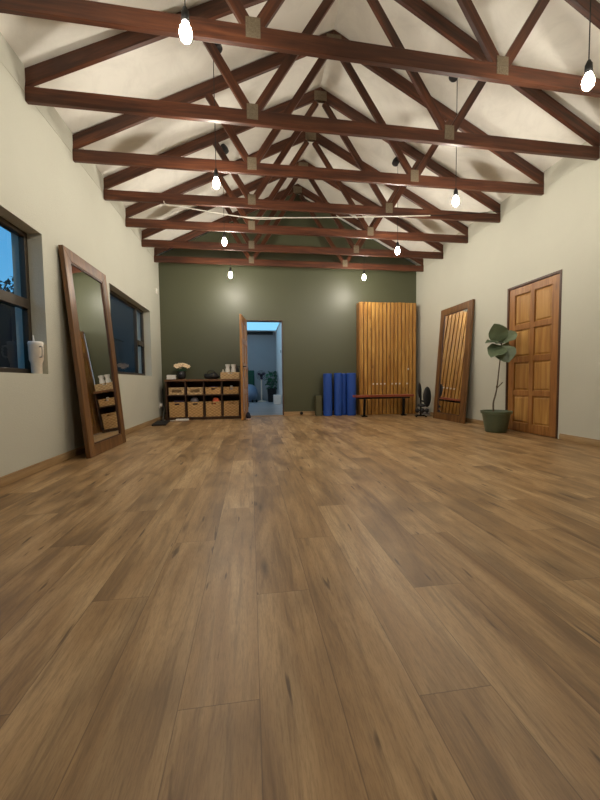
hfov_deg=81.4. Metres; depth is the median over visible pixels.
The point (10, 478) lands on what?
baseboard
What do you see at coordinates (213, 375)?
bag
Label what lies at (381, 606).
floor
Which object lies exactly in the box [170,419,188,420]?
power strip
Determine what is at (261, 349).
wall
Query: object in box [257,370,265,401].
pedestal fan
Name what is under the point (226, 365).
jug
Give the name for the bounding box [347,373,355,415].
foam roller
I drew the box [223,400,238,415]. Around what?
wicker basket
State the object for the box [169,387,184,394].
wicker basket
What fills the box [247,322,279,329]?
recessed light
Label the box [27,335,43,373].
tumbler
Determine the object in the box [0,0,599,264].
ceiling
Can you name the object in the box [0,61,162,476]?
wall
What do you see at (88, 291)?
mirror glass
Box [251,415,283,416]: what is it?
trim
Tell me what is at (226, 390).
wicker basket
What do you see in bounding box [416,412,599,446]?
baseboard
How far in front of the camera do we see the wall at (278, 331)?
12.16 m
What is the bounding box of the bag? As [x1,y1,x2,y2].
[204,370,219,378]
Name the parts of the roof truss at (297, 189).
nail plate, nail plate, nail plate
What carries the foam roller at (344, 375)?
on the floor
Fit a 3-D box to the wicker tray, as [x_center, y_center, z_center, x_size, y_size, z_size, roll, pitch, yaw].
[-1.420,-0.497,7.115,0.375,0.135,0.260,-1,3,-8]
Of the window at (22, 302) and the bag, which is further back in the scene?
the bag
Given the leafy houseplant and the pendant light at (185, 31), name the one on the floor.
the leafy houseplant
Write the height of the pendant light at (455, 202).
1.433 m
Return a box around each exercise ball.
[190,397,198,404]
[212,397,219,403]
[248,384,257,401]
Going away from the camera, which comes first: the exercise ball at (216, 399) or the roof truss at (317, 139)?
the roof truss at (317, 139)
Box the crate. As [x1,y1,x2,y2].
[273,395,280,403]
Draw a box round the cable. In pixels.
[163,201,500,219]
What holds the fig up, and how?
on the floor
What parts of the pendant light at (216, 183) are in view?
cord, bulb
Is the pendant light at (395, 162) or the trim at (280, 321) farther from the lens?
the trim at (280, 321)
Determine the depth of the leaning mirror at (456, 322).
6.17 m
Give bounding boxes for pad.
[152,420,169,425]
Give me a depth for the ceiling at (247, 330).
13.11 m
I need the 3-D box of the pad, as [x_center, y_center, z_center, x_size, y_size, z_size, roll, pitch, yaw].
[-2.490,0.413,6.262,0.230,0.032,0.620,-1,3,-14]
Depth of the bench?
7.16 m
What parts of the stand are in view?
frame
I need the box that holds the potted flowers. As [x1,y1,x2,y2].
[173,363,190,378]
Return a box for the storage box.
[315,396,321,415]
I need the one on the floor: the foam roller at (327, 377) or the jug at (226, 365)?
the foam roller at (327, 377)
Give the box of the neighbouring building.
[110,295,134,372]
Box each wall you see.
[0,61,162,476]
[0,302,123,371]
[158,194,415,414]
[247,332,276,400]
[276,323,281,403]
[416,158,599,439]
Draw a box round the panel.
[356,302,415,414]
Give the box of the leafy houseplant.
[264,371,276,401]
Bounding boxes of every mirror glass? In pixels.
[71,264,119,442]
[438,309,467,414]
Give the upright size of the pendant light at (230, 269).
1.390 m
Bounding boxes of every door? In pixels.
[238,314,248,419]
[505,269,561,438]
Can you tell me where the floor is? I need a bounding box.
[0,401,599,799]
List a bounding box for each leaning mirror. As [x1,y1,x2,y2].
[58,245,125,458]
[433,299,474,423]
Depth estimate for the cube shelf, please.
6.99 m
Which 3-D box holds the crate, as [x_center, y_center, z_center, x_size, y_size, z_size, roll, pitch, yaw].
[-0.758,-0.022,11.622,0.240,0.300,0.400,-1,3,-8]
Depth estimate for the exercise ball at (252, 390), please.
12.66 m
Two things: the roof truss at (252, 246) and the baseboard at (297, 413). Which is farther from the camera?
the baseboard at (297, 413)
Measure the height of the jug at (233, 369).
0.264 m
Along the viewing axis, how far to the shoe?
6.76 m
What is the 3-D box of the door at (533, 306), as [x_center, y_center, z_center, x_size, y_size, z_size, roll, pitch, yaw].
[3.111,-0.564,4.639,0.106,2.030,0.890,-1,3,-8]
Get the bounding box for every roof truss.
[0,0,599,97]
[25,0,599,160]
[72,30,543,195]
[103,87,500,222]
[125,132,467,243]
[141,160,442,258]
[154,184,423,271]
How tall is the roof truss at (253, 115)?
1.629 m
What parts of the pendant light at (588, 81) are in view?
bulb, cord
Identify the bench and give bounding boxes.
[353,394,413,416]
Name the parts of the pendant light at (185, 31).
bulb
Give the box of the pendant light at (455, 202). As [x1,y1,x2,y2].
[449,77,458,205]
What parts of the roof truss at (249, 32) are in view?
nail plate, nail plate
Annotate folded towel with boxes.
[166,375,176,379]
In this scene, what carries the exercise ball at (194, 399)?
in the wicker basket at (193, 410)
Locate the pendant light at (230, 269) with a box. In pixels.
[229,221,231,277]
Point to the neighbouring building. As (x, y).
(121, 314)
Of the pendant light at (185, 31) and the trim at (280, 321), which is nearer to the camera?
the pendant light at (185, 31)
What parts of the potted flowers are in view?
pot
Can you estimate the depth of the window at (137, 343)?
5.94 m
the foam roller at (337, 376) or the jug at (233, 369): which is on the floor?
the foam roller at (337, 376)
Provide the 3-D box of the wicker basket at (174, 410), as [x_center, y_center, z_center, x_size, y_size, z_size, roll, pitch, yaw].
[-2.431,0.186,6.984,0.302,0.297,0.298,-1,3,-8]
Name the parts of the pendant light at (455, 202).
bulb, cord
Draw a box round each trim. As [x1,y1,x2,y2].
[0,32,158,263]
[246,320,283,414]
[248,332,272,334]
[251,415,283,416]
[416,142,591,272]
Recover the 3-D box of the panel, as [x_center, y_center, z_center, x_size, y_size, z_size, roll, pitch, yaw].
[1.885,-0.890,7.585,1.270,2.400,0.281,-1,3,-8]
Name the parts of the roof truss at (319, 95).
nail plate, nail plate, nail plate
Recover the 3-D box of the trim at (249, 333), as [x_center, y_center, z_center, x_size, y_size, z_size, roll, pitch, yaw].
[-2.567,-2.543,13.235,3.060,0.105,0.090,-1,3,-8]
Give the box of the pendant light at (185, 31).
[179,0,191,43]
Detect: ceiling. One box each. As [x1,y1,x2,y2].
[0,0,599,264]
[247,330,275,331]
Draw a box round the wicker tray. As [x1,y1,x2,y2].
[220,372,239,378]
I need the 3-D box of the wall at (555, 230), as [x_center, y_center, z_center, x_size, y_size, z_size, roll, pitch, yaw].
[3.494,-1.085,2.382,0.243,3.300,11.340,-1,3,-8]
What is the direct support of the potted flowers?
on the cube shelf
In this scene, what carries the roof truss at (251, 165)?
attached to the ceiling at (558, 41)
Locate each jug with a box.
[225,364,229,373]
[231,364,235,373]
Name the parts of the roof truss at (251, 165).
nail plate, nail plate, nail plate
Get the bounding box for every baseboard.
[0,416,163,487]
[165,410,356,418]
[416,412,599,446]
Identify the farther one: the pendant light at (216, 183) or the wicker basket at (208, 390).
the wicker basket at (208, 390)
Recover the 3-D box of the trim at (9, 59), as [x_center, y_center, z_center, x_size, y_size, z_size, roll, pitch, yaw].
[-2.059,-2.553,1.520,0.014,0.215,11.038,-1,3,-8]
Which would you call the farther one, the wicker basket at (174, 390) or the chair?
the chair
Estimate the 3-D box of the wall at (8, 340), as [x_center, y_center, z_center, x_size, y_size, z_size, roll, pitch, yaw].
[-4.976,-0.421,2.863,0.280,2.410,19.100,-1,3,-8]
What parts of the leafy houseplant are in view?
pot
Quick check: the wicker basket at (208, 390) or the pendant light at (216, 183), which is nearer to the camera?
the pendant light at (216, 183)
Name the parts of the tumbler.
lid, handle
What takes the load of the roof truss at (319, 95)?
attached to the ceiling at (558, 41)
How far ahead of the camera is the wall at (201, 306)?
7.35 m
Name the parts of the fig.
stem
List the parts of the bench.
leg, seat, leg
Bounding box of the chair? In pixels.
[248,370,253,384]
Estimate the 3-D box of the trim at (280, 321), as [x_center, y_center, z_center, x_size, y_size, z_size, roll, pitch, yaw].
[-0.764,-0.675,7.451,0.800,2.018,0.162,-1,3,-8]
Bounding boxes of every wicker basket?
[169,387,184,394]
[169,402,184,417]
[187,387,202,394]
[187,401,203,416]
[205,387,220,393]
[206,401,221,416]
[223,387,238,393]
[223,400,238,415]
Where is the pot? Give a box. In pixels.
[480,410,512,432]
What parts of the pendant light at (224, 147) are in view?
bulb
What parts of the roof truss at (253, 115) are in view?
nail plate, nail plate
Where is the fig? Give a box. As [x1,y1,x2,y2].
[480,324,516,432]
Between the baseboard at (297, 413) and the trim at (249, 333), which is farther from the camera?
the trim at (249, 333)
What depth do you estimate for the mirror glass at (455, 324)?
6.22 m
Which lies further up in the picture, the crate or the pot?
the crate
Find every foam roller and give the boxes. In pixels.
[323,373,331,415]
[334,373,341,415]
[342,373,346,414]
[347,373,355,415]
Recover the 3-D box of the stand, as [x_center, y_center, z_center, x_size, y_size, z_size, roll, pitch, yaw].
[2.452,-0.008,6.946,0.312,0.687,0.220,0,3,12]
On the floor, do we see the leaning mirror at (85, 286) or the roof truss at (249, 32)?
the leaning mirror at (85, 286)
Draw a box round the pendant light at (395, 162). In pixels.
[392,157,399,254]
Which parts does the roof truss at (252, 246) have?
nail plate, nail plate, nail plate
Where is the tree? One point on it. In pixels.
(7, 281)
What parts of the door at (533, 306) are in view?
panel, panel, panel, panel, panel, panel, panel, panel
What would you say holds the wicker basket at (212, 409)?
on the cube shelf
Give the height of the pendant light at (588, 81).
1.403 m
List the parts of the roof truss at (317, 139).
nail plate, nail plate, nail plate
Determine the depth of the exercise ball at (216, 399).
6.98 m
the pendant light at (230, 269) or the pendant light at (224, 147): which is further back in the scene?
the pendant light at (230, 269)
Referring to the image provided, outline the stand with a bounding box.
[415,383,430,416]
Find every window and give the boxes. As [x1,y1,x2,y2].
[0,216,31,372]
[110,290,144,375]
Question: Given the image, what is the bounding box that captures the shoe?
[246,412,250,419]
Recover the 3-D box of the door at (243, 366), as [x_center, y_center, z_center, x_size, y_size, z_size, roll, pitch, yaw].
[-1.110,-0.633,6.942,0.156,1.991,0.780,-1,3,-1]
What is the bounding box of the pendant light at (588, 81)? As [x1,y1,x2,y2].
[582,0,594,90]
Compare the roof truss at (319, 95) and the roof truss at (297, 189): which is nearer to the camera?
the roof truss at (319, 95)
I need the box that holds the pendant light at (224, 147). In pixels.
[221,144,228,245]
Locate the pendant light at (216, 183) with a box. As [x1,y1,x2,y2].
[213,43,222,188]
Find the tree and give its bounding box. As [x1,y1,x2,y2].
[0,276,13,293]
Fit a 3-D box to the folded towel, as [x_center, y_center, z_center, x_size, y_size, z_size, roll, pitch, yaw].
[-2.540,-0.449,6.898,0.176,0.088,0.180,-1,3,-15]
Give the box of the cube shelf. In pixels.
[164,379,240,419]
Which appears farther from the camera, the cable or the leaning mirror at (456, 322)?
the leaning mirror at (456, 322)
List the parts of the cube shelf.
panel, panel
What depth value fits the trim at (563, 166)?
4.77 m
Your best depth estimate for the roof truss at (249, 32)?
2.47 m
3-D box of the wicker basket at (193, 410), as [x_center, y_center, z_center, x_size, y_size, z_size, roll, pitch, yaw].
[-2.087,0.179,7.032,0.302,0.297,0.298,-1,3,-8]

